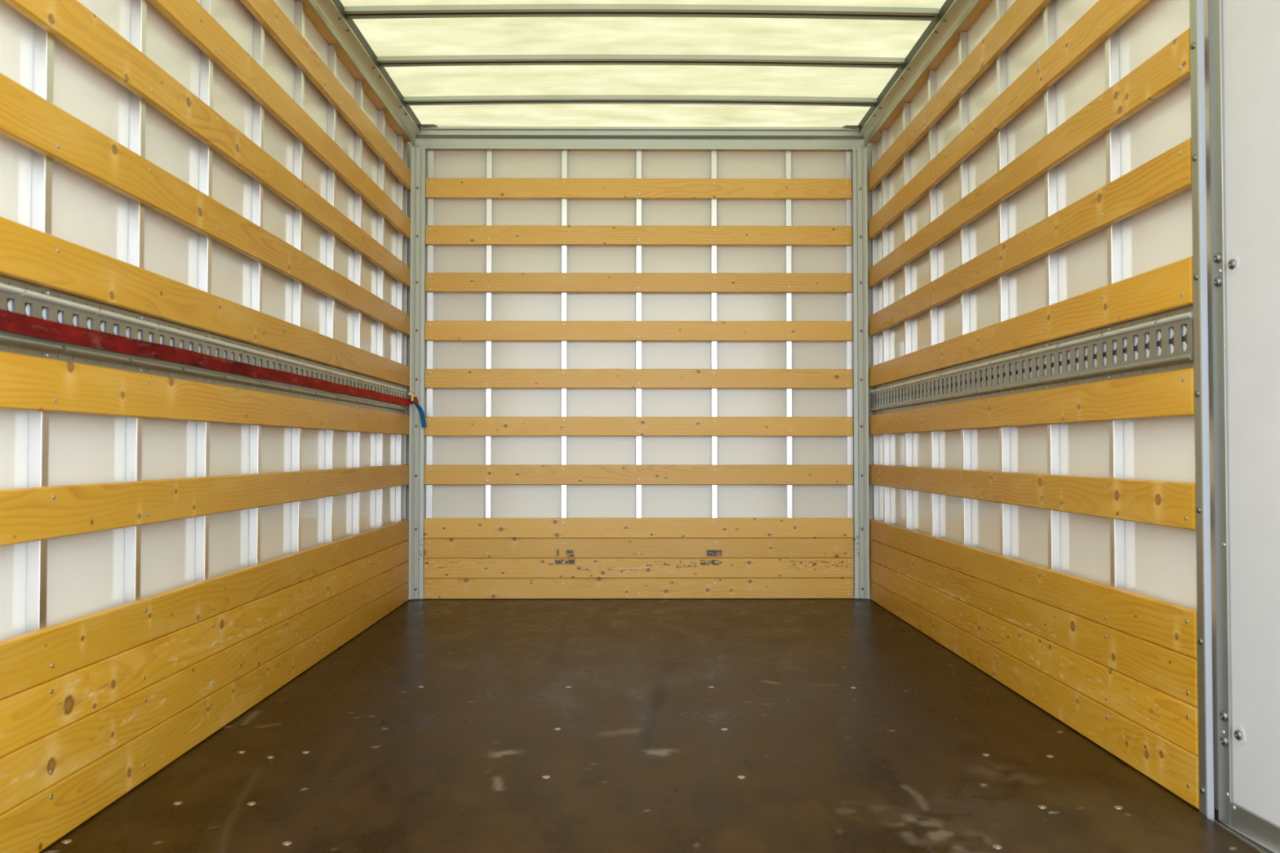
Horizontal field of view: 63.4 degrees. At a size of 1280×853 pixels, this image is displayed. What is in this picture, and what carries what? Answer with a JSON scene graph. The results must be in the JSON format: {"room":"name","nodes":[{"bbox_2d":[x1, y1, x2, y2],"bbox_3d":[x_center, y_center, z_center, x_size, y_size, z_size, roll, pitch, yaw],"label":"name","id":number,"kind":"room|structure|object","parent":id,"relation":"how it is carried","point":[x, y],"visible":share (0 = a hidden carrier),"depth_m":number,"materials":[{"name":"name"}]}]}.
{"room":"moving truck interior","nodes":[
{"label":"moving truck interior","id":0,"kind":"room"},
{"bbox_2d":[0,0,397,640],"bbox_3d":[-1.154,-0.336,2.937,0.032,2.355,4.273,0,-1,0],"label":"wall","id":1,"kind":"structure","parent":0,"point":[86,571],"depth_m":2.52,"materials":[{"name":"white plastic"}]},
{"bbox_2d":[26,23,53,632],"bbox_3d":[-1.124,-0.340,1.944,0.025,2.200,0.024,0,-1,0],"label":"upright","id":2,"kind":"object","parent":1,"relation":"attached to","point":[43,42],"visible":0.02,"depth_m":1.93,"materials":[{"name":"metal"}]},
{"bbox_2d":[124,0,146,603],"bbox_3d":[-1.125,-0.331,2.311,0.025,2.200,0.024,0,-1,0],"label":"upright","id":3,"kind":"object","parent":1,"relation":"attached to","point":[138,7],"visible":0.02,"depth_m":2.30,"materials":[{"name":"metal"}]},
{"bbox_2d":[0,464,408,546],"bbox_3d":[-1.105,0.182,2.888,0.021,0.097,4.158,0,-1,0],"label":"board","id":4,"kind":"object","parent":1,"relation":"attached to","point":[28,514],"visible":1,"depth_m":2.35,"materials":[{"name":"wood"}]},
{"bbox_2d":[195,0,213,582],"bbox_3d":[-1.126,-0.323,2.678,0.025,2.200,0.024,0,-1,0],"label":"upright","id":5,"kind":"object","parent":1,"relation":"attached to","point":[204,280],"visible":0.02,"depth_m":2.67,"materials":[{"name":"metal"}]},
{"bbox_2d":[0,560,408,814],"bbox_3d":[-1.105,0.642,2.877,0.021,0.097,4.158,0,-1,0],"label":"board","id":6,"kind":"object","parent":1,"relation":"attached to","point":[29,769],"visible":0.97,"depth_m":2.35,"materials":[{"name":"wood"}]},
{"bbox_2d":[0,72,409,336],"bbox_3d":[-1.105,-0.532,2.904,0.021,0.098,4.158,0,-1,0],"label":"board","id":7,"kind":"object","parent":1,"relation":"attached to","point":[27,118],"visible":1,"depth_m":2.36,"materials":[{"name":"wood"}]},
{"bbox_2d":[0,351,409,435],"bbox_3d":[-1.105,-0.055,2.893,0.021,0.098,4.158,0,-1,0],"label":"board","id":8,"kind":"object","parent":1,"relation":"attached to","point":[27,383],"visible":1,"depth_m":2.36,"materials":[{"name":"wood"}]},
{"bbox_2d":[2,0,410,287],"bbox_3d":[-1.105,-0.763,2.909,0.021,0.093,4.158,0,-1,0],"label":"board","id":9,"kind":"object","parent":1,"relation":"attached to","point":[72,24],"visible":1,"depth_m":2.50,"materials":[{"name":"wood"}]},
{"bbox_2d":[248,15,264,566],"bbox_3d":[-1.127,-0.315,3.045,0.025,2.200,0.024,0,-1,0],"label":"upright","id":10,"kind":"object","parent":1,"relation":"attached to","point":[258,29],"visible":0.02,"depth_m":3.04,"materials":[{"name":"metal"}]},
{"bbox_2d":[146,0,410,239],"bbox_3d":[-1.105,-0.997,2.914,0.021,0.097,4.158,0,-1,0],"label":"board","id":11,"kind":"object","parent":1,"relation":"attached to","point":[189,17],"visible":1,"depth_m":3.08,"materials":[{"name":"wood"}]},
{"bbox_2d":[290,1,304,553],"bbox_3d":[-1.128,-0.306,3.412,0.025,2.200,0.024,0,-1,0],"label":"upright","id":12,"kind":"object","parent":1,"relation":"attached to","point":[295,521],"visible":0.44,"depth_m":3.41,"materials":[{"name":"metal"}]},
{"bbox_2d":[324,44,336,543],"bbox_3d":[-1.129,-0.298,3.779,0.025,2.200,0.024,0,-1,0],"label":"upright","id":13,"kind":"object","parent":1,"relation":"attached to","point":[331,111],"visible":0.44,"depth_m":3.77,"materials":[{"name":"metal"}]},
{"bbox_2d":[294,0,410,142],"bbox_3d":[-1.117,-1.441,2.911,0.044,0.046,4.170,0,-1,0],"label":"batten","id":14,"kind":"object","parent":1,"relation":"attached to","point":[309,11],"visible":0.47,"depth_m":3.98,"materials":[{"name":"brown wood"}]},
{"bbox_2d":[352,80,363,535],"bbox_3d":[-1.131,-0.289,4.146,0.025,2.200,0.024,0,-1,0],"label":"upright","id":15,"kind":"object","parent":1,"relation":"attached to","point":[358,84],"visible":0.44,"depth_m":4.14,"materials":[{"name":"metal"}]},
{"bbox_2d":[307,0,421,145],"bbox_3d":[-1.071,-1.461,2.924,0.041,0.103,4.196,0,-1,0],"label":"roof rail","id":16,"kind":"object","parent":1,"relation":"attached to","point":[344,30],"visible":1,"depth_m":4.05,"materials":[{"name":"grey metal"}]},
{"bbox_2d":[375,110,385,528],"bbox_3d":[-1.132,-0.281,4.513,0.025,2.200,0.024,0,-1,0],"label":"upright","id":17,"kind":"object","parent":1,"relation":"attached to","point":[381,113],"visible":0.44,"depth_m":4.51,"materials":[{"name":"metal"}]},
{"bbox_2d":[395,136,404,522],"bbox_3d":[-1.133,-0.273,4.879,0.025,2.200,0.024,0,-1,0],"label":"upright","id":18,"kind":"object","parent":1,"relation":"attached to","point":[400,139],"visible":0.44,"depth_m":4.88,"materials":[{"name":"metal"}]},
{"bbox_2d":[0,276,407,413],"bbox_3d":[-1.105,-0.161,3.290,0.022,0.130,3.203,0,-1,0],"label":"track","id":19,"kind":"object","parent":18,"relation":"attached to","point":[34,301],"visible":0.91,"depth_m":2.36,"materials":[{"name":"metal"}]},
{"bbox_2d":[0,308,426,427],"bbox_3d":[-1.054,-0.118,3.300,0.083,0.172,3.319,0,-1,0],"label":"strap","id":20,"kind":"object","parent":19,"relation":"attached to","point":[12,322],"visible":1,"depth_m":2.38,"materials":[{"name":"red fabric"}]},
{"bbox_2d":[0,581,408,852],"bbox_3d":[-1.105,0.749,2.875,0.021,0.116,4.158,0,-1,0],"label":"board","id":21,"kind":"object","parent":18,"relation":"attached to","point":[32,825],"visible":0.98,"depth_m":2.35,"materials":[{"name":"wood"}]},
{"bbox_2d":[0,539,408,757],"bbox_3d":[-1.105,0.543,2.879,0.021,0.098,4.158,0,-1,0],"label":"board","id":22,"kind":"object","parent":18,"relation":"attached to","point":[28,715],"visible":0.98,"depth_m":2.35,"materials":[{"name":"wood"}]},
{"bbox_2d":[0,519,408,699],"bbox_3d":[-1.105,0.445,2.881,0.021,0.096,4.158,0,-1,0],"label":"board","id":23,"kind":"object","parent":18,"relation":"attached to","point":[29,660],"visible":1,"depth_m":2.35,"materials":[{"name":"wood"}]},
{"bbox_2d":[0,216,409,386],"bbox_3d":[-1.105,-0.286,2.898,0.021,0.098,4.158,0,-1,0],"label":"board","id":24,"kind":"object","parent":18,"relation":"attached to","point":[28,255],"visible":1,"depth_m":2.36,"materials":[{"name":"wood"}]},
{"bbox_2d":[240,0,410,190],"bbox_3d":[-1.105,-1.234,2.920,0.021,0.097,4.158,0,-1,0],"label":"board","id":25,"kind":"object","parent":18,"relation":"attached to","point":[268,13],"visible":1,"depth_m":3.60,"materials":[{"name":"wood"}]},
{"bbox_2d":[401,142,408,520],"bbox_3d":[-1.133,-0.270,4.977,0.025,2.200,0.024,0,-1,0],"label":"upright","id":26,"kind":"object","parent":1,"relation":"attached to","point":[406,144],"visible":0.24,"depth_m":4.97,"materials":[{"name":"metal"}]},
{"bbox_2d":[406,140,872,599],"bbox_3d":[0.000,-0.287,5.066,2.292,2.355,0.030,0,-1,0],"label":"wall","id":27,"kind":"structure","parent":0,"point":[450,501],"depth_m":5.05,"materials":[{"name":"white plastic"}]},
{"bbox_2d":[426,150,434,518],"bbox_3d":[-1.019,-0.258,5.030,0.030,2.178,0.025,0,-1,0],"label":"upright","id":28,"kind":"object","parent":27,"relation":"attached to","point":[430,202],"visible":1,"depth_m":5.03,"materials":[{"name":"metal"}]},
{"bbox_2d":[484,150,492,518],"bbox_3d":[-0.734,-0.258,5.032,0.026,2.178,0.025,0,-1,0],"label":"upright","id":29,"kind":"object","parent":27,"relation":"attached to","point":[489,153],"visible":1,"depth_m":5.02,"materials":[{"name":"metal"}]},
{"bbox_2d":[425,177,851,199],"bbox_3d":[-0.005,-1.156,5.036,2.068,0.098,0.019,0,-1,0],"label":"board","id":30,"kind":"object","parent":29,"relation":"attached to","point":[435,188],"visible":1,"depth_m":5.03,"materials":[{"name":"wood"}]},
{"bbox_2d":[423,517,853,537],"bbox_3d":[-0.005,0.490,4.998,2.068,0.096,0.019,0,-1,0],"label":"board","id":31,"kind":"object","parent":29,"relation":"attached to","point":[829,527],"visible":1,"depth_m":4.99,"materials":[{"name":"wood"}]},
{"bbox_2d":[423,577,853,599],"bbox_3d":[-0.005,0.780,4.992,2.068,0.098,0.019,0,-1,0],"label":"board","id":32,"kind":"object","parent":29,"relation":"attached to","point":[433,588],"visible":1,"depth_m":4.98,"materials":[{"name":"wood"}]},
{"bbox_2d":[423,557,853,577],"bbox_3d":[-0.005,0.682,4.994,2.068,0.095,0.019,0,-1,0],"label":"board","id":33,"kind":"object","parent":29,"relation":"attached to","point":[761,567],"visible":1,"depth_m":4.99,"materials":[{"name":"wood"}]},
{"bbox_2d":[560,150,567,518],"bbox_3d":[-0.368,-0.258,5.035,0.026,2.178,0.025,0,-1,0],"label":"upright","id":34,"kind":"object","parent":27,"relation":"attached to","point":[564,153],"visible":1,"depth_m":5.03,"materials":[{"name":"metal"}]},
{"bbox_2d":[424,368,852,388],"bbox_3d":[-0.005,-0.232,5.015,2.068,0.094,0.019,0,-1,0],"label":"board","id":35,"kind":"object","parent":27,"relation":"attached to","point":[433,378],"visible":1,"depth_m":5.01,"materials":[{"name":"wood"}]},
{"bbox_2d":[423,537,853,558],"bbox_3d":[-0.005,0.586,4.996,2.068,0.095,0.019,0,-1,0],"label":"board","id":36,"kind":"object","parent":27,"relation":"attached to","point":[433,548],"visible":1,"depth_m":4.99,"materials":[{"name":"wood"}]},
{"bbox_2d":[424,464,853,484],"bbox_3d":[-0.005,0.233,5.004,2.068,0.096,0.019,0,-1,0],"label":"board","id":37,"kind":"object","parent":27,"relation":"attached to","point":[434,474],"visible":1,"depth_m":5.00,"materials":[{"name":"wood"}]},
{"bbox_2d":[425,320,852,341],"bbox_3d":[-0.005,-0.463,5.020,2.068,0.097,0.019,0,-1,0],"label":"board","id":38,"kind":"object","parent":27,"relation":"attached to","point":[435,331],"visible":1,"depth_m":5.01,"materials":[{"name":"wood"}]},
{"bbox_2d":[425,225,852,245],"bbox_3d":[-0.005,-0.927,5.031,2.068,0.094,0.019,0,-1,0],"label":"board","id":39,"kind":"object","parent":27,"relation":"attached to","point":[442,235],"visible":1,"depth_m":5.02,"materials":[{"name":"wood"}]},
{"bbox_2d":[425,272,852,293],"bbox_3d":[-0.005,-0.697,5.026,2.068,0.094,0.019,0,-1,0],"label":"board","id":40,"kind":"object","parent":27,"relation":"attached to","point":[575,282],"visible":1,"depth_m":5.02,"materials":[{"name":"wood"}]},
{"bbox_2d":[424,417,853,435],"bbox_3d":[-0.005,0.000,5.010,2.068,0.093,0.019,0,-1,0],"label":"board","id":41,"kind":"object","parent":27,"relation":"attached to","point":[436,426],"visible":0.99,"depth_m":5.00,"materials":[{"name":"wood"}]},
{"bbox_2d":[635,150,641,518],"bbox_3d":[-0.005,-0.258,5.038,0.026,2.178,0.025,0,-1,0],"label":"upright","id":42,"kind":"object","parent":27,"relation":"attached to","point":[638,153],"visible":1,"depth_m":5.03,"materials":[{"name":"metal"}]},
{"bbox_2d":[426,149,851,151],"bbox_3d":[-0.002,-1.381,5.054,2.070,0.068,0.042,0,-1,0],"label":"batten","id":43,"kind":"object","parent":27,"relation":"attached to","point":[642,150],"visible":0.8,"depth_m":5.06,"materials":[{"name":"brown wood"}]},
{"bbox_2d":[414,126,864,150],"bbox_3d":[0.001,-1.397,5.015,2.179,0.103,0.035,0,-1,0],"label":"header rail","id":44,"kind":"object","parent":27,"relation":"attached to","point":[431,137],"visible":0.99,"depth_m":5.02,"materials":[{"name":"grey metal"}]},
{"bbox_2d":[419,124,437,127],"bbox_3d":[-1.018,-1.446,4.989,0.082,0.009,0.032,0,-1,0],"label":"plate","id":45,"kind":"object","parent":44,"relation":"attached to","point":[420,125],"visible":1,"depth_m":4.98,"materials":[{"name":"grey metal"}]},
{"bbox_2d":[842,124,860,128],"bbox_3d":[1.020,-1.446,5.004,0.082,0.009,0.032,0,-1,0],"label":"plate","id":46,"kind":"object","parent":44,"relation":"attached to","point":[852,126],"visible":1,"depth_m":5.00,"materials":[{"name":"grey metal"}]},
{"bbox_2d":[711,150,717,518],"bbox_3d":[0.361,-0.258,5.040,0.026,2.178,0.025,0,-1,0],"label":"upright","id":47,"kind":"object","parent":27,"relation":"attached to","point":[713,153],"visible":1,"depth_m":5.04,"materials":[{"name":"metal"}]},
{"bbox_2d":[785,150,792,518],"bbox_3d":[0.725,-0.258,5.043,0.026,2.178,0.025,0,-1,0],"label":"upright","id":48,"kind":"object","parent":27,"relation":"attached to","point":[788,153],"visible":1,"depth_m":5.03,"materials":[{"name":"metal"}]},
{"bbox_2d":[844,151,853,578],"bbox_3d":[1.021,-0.258,5.045,0.030,2.178,0.025,0,-1,0],"label":"upright","id":49,"kind":"object","parent":27,"relation":"attached to","point":[848,154],"visible":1,"depth_m":5.04,"materials":[{"name":"metal"}]},
{"bbox_2d":[339,0,946,127],"bbox_3d":[0.016,-1.518,2.976,2.375,0.014,4.280,0,-1,0],"label":"ceiling","id":50,"kind":"structure","parent":0,"point":[412,37],"depth_m":4.16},
{"bbox_2d":[404,94,876,106],"bbox_3d":[0.002,-1.471,4.678,2.124,0.029,0.067,0,-1,0],"label":"bow","id":51,"kind":"object","parent":50,"relation":"attached to","point":[580,99],"visible":1,"depth_m":4.65,"materials":[{"name":"grey metal"}]},
{"bbox_2d":[377,54,904,68],"bbox_3d":[0.005,-1.482,4.203,2.124,0.029,0.067,0,-1,0],"label":"bow","id":52,"kind":"object","parent":50,"relation":"attached to","point":[491,60],"visible":1,"depth_m":4.18,"materials":[{"name":"grey metal"}]},
{"bbox_2d":[344,4,938,21],"bbox_3d":[0.008,-1.492,3.733,2.124,0.029,0.067,0,-1,0],"label":"bow","id":53,"kind":"object","parent":50,"relation":"attached to","point":[531,10],"visible":1,"depth_m":3.71,"materials":[{"name":"grey metal"}]},
{"bbox_2d":[38,598,1261,852],"bbox_3d":[0.018,0.811,2.893,2.400,0.056,4.220,0,-1,0],"label":"floor","id":54,"kind":"structure","parent":0,"point":[637,725],"depth_m":2.50,"materials":[{"name":"brown wood"}]},
{"bbox_2d":[408,146,425,599],"bbox_3d":[-1.072,-0.261,4.979,0.070,2.169,0.017,1,-1,-25],"label":"post","id":55,"kind":"object","parent":54,"relation":"on","point":[416,305],"visible":1,"depth_m":4.97,"materials":[{"name":"metal"}]},
{"bbox_2d":[852,147,869,599],"bbox_3d":[1.066,-0.261,4.995,0.070,2.169,0.017,-1,-1,24],"label":"post","id":56,"kind":"object","parent":54,"relation":"on","point":[860,393],"visible":1,"depth_m":4.99,"materials":[{"name":"metal"}]},
{"bbox_2d":[870,580,1199,808],"bbox_3d":[1.129,0.760,3.542,0.021,0.108,2.856,0,-1,-1],"label":"board","id":57,"kind":"object","parent":54,"relation":"on","point":[1169,764],"visible":0.98,"depth_m":2.71,"materials":[{"name":"wood"}]},
{"bbox_2d":[1189,0,1213,819],"bbox_3d":[1.144,-0.319,2.120,0.020,2.218,0.028,0,-1,0],"label":"post","id":58,"kind":"object","parent":54,"relation":"on","point":[1197,49],"visible":1,"depth_m":2.11,"materials":[{"name":"grey metal"}]},
{"bbox_2d":[877,0,1217,809],"bbox_3d":[1.185,-0.335,2.954,0.032,2.355,4.273,0,-1,-1],"label":"wall","id":59,"kind":"structure","parent":0,"point":[1161,561],"depth_m":2.80,"materials":[{"name":"white plastic"}]},
{"bbox_2d":[871,142,879,520],"bbox_3d":[1.134,-0.270,4.994,0.025,2.200,0.024,0,-1,-1],"label":"upright","id":60,"kind":"object","parent":59,"relation":"attached to","point":[873,145],"visible":0.44,"depth_m":4.99,"materials":[{"name":"metal"}]},
{"bbox_2d":[881,129,889,523],"bbox_3d":[1.137,-0.275,4.786,0.025,2.200,0.024,0,-1,-1],"label":"upright","id":61,"kind":"object","parent":59,"relation":"attached to","point":[885,233],"visible":0.44,"depth_m":4.78,"materials":[{"name":"metal"}]},
{"bbox_2d":[867,0,1051,191],"bbox_3d":[1.129,-1.219,3.587,0.021,0.097,2.856,0,-1,-1],"label":"board","id":62,"kind":"object","parent":61,"relation":"attached to","point":[1021,13],"visible":1,"depth_m":3.61,"materials":[{"name":"wood"}]},
{"bbox_2d":[869,256,1193,386],"bbox_3d":[1.129,-0.271,3.566,0.021,0.098,2.856,0,-1,-1],"label":"board","id":63,"kind":"object","parent":61,"relation":"attached to","point":[1168,287],"visible":1,"depth_m":2.78,"materials":[{"name":"wood"}]},
{"bbox_2d":[869,306,1194,414],"bbox_3d":[1.127,-0.155,3.556,0.022,0.130,2.834,0,-1,-1],"label":"track","id":64,"kind":"object","parent":61,"relation":"attached to","point":[1160,344],"visible":0.98,"depth_m":2.77,"materials":[{"name":"metal"}]},
{"bbox_2d":[870,519,1197,658],"bbox_3d":[1.129,0.460,3.549,0.021,0.096,2.856,0,-1,-1],"label":"board","id":65,"kind":"object","parent":61,"relation":"attached to","point":[1167,624],"visible":1,"depth_m":2.75,"materials":[{"name":"wood"}]},
{"bbox_2d":[870,539,1198,707],"bbox_3d":[1.129,0.559,3.547,0.021,0.098,2.856,0,-1,-1],"label":"board","id":66,"kind":"object","parent":61,"relation":"attached to","point":[1171,672],"visible":0.98,"depth_m":2.74,"materials":[{"name":"wood"}]},
{"bbox_2d":[902,102,912,529],"bbox_3d":[1.141,-0.283,4.411,0.025,2.200,0.024,0,-1,-1],"label":"upright","id":67,"kind":"object","parent":59,"relation":"attached to","point":[906,106],"visible":0.45,"depth_m":4.41,"materials":[{"name":"metal"}]},
{"bbox_2d":[858,0,980,146],"bbox_3d":[1.102,-1.461,2.940,0.041,0.103,4.196,0,-1,-1],"label":"roof rail","id":68,"kind":"object","parent":59,"relation":"attached to","point":[953,13],"visible":1,"depth_m":4.06,"materials":[{"name":"grey metal"}]},
{"bbox_2d":[868,0,992,142],"bbox_3d":[1.141,-1.426,3.592,0.043,0.046,2.840,0,-1,-1],"label":"batten","id":69,"kind":"object","parent":59,"relation":"attached to","point":[982,5],"visible":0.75,"depth_m":3.98,"materials":[{"name":"brown wood"}]},
{"bbox_2d":[928,70,939,537],"bbox_3d":[1.145,-0.292,4.036,0.025,2.200,0.024,0,-1,-1],"label":"upright","id":70,"kind":"object","parent":59,"relation":"attached to","point":[931,73],"visible":0.44,"depth_m":4.03,"materials":[{"name":"metal"}]},
{"bbox_2d":[958,31,971,546],"bbox_3d":[1.150,-0.300,3.662,0.025,2.200,0.024,0,-1,-1],"label":"upright","id":71,"kind":"object","parent":59,"relation":"attached to","point":[962,36],"visible":0.44,"depth_m":3.66,"materials":[{"name":"metal"}]},
{"bbox_2d":[995,0,1010,557],"bbox_3d":[1.154,-0.309,3.287,0.025,2.200,0.024,0,-1,-1],"label":"upright","id":72,"kind":"object","parent":59,"relation":"attached to","point":[1001,5],"visible":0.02,"depth_m":3.28,"materials":[{"name":"metal"}]},
{"bbox_2d":[868,0,1151,239],"bbox_3d":[1.129,-0.982,3.582,0.021,0.097,2.856,0,-1,-1],"label":"board","id":73,"kind":"object","parent":59,"relation":"attached to","point":[1104,17],"visible":1,"depth_m":3.09,"materials":[{"name":"wood"}]},
{"bbox_2d":[868,28,1190,288],"bbox_3d":[1.129,-0.748,3.576,0.021,0.093,2.856,0,-1,-1],"label":"board","id":74,"kind":"object","parent":59,"relation":"attached to","point":[1169,67],"visible":0.99,"depth_m":2.79,"materials":[{"name":"wood"}]},
{"bbox_2d":[868,137,1191,336],"bbox_3d":[1.129,-0.517,3.571,0.021,0.098,2.856,0,-1,-1],"label":"board","id":75,"kind":"object","parent":59,"relation":"attached to","point":[1168,175],"visible":1,"depth_m":2.79,"materials":[{"name":"wood"}]},
{"bbox_2d":[869,367,1194,435],"bbox_3d":[1.129,-0.040,3.560,0.021,0.098,2.856,0,-1,-1],"label":"board","id":76,"kind":"object","parent":59,"relation":"attached to","point":[1167,393],"visible":0.99,"depth_m":2.76,"materials":[{"name":"wood"}]},
{"bbox_2d":[869,464,1195,530],"bbox_3d":[1.129,0.198,3.555,0.021,0.097,2.856,0,-1,-1],"label":"board","id":77,"kind":"object","parent":59,"relation":"attached to","point":[1160,503],"visible":1,"depth_m":2.76,"materials":[{"name":"wood"}]},
{"bbox_2d":[870,560,1198,755],"bbox_3d":[1.129,0.657,3.544,0.021,0.097,2.856,0,-1,-1],"label":"board","id":78,"kind":"object","parent":59,"relation":"attached to","point":[1175,719],"visible":0.98,"depth_m":2.75,"materials":[{"name":"wood"}]},
{"bbox_2d":[1043,0,1060,571],"bbox_3d":[1.158,-0.318,2.912,0.025,2.200,0.024,0,-1,-1],"label":"upright","id":79,"kind":"object","parent":59,"relation":"attached to","point":[1049,11],"visible":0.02,"depth_m":2.91,"materials":[{"name":"metal"}]},
{"bbox_2d":[1105,27,1124,589],"bbox_3d":[1.163,-0.326,2.537,0.025,2.200,0.024,0,-1,-1],"label":"upright","id":80,"kind":"object","parent":59,"relation":"attached to","point":[1112,61],"visible":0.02,"depth_m":2.53,"materials":[{"name":"metal"}]},
{"bbox_2d":[1211,819,1266,852],"bbox_3d":[1.147,0.782,1.560,0.016,0.012,1.038,0,-1,0],"label":"trim","id":81,"kind":"structure","parent":59,"relation":"attached to","point":[1214,820],"depth_m":1.98,"materials":[{"name":"metal"}]},
{"bbox_2d":[1208,0,1279,852],"bbox_3d":[1.201,-0.311,1.605,0.037,2.225,1.006,0,-1,-4],"label":"door","id":82,"kind":"structure","parent":59,"relation":"in","point":[1244,35],"depth_m":2.00,"materials":[{"name":"grey metal"}]},
{"bbox_2d":[1226,254,1239,274],"bbox_3d":[1.168,-0.319,2.041,0.001,0.038,0.038,0,-1,-4],"label":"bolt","id":83,"kind":"object","parent":82,"relation":"in","point":[1233,256],"depth_m":2.04,"materials":[{"name":"silver metal"}]},
{"bbox_2d":[1232,724,1245,745],"bbox_3d":[1.168,0.601,2.020,0.001,0.038,0.038,0,-1,-4],"label":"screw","id":84,"kind":"object","parent":82,"relation":"in","point":[1241,742],"depth_m":2.02,"materials":[{"name":"silver metal"}]}
]}

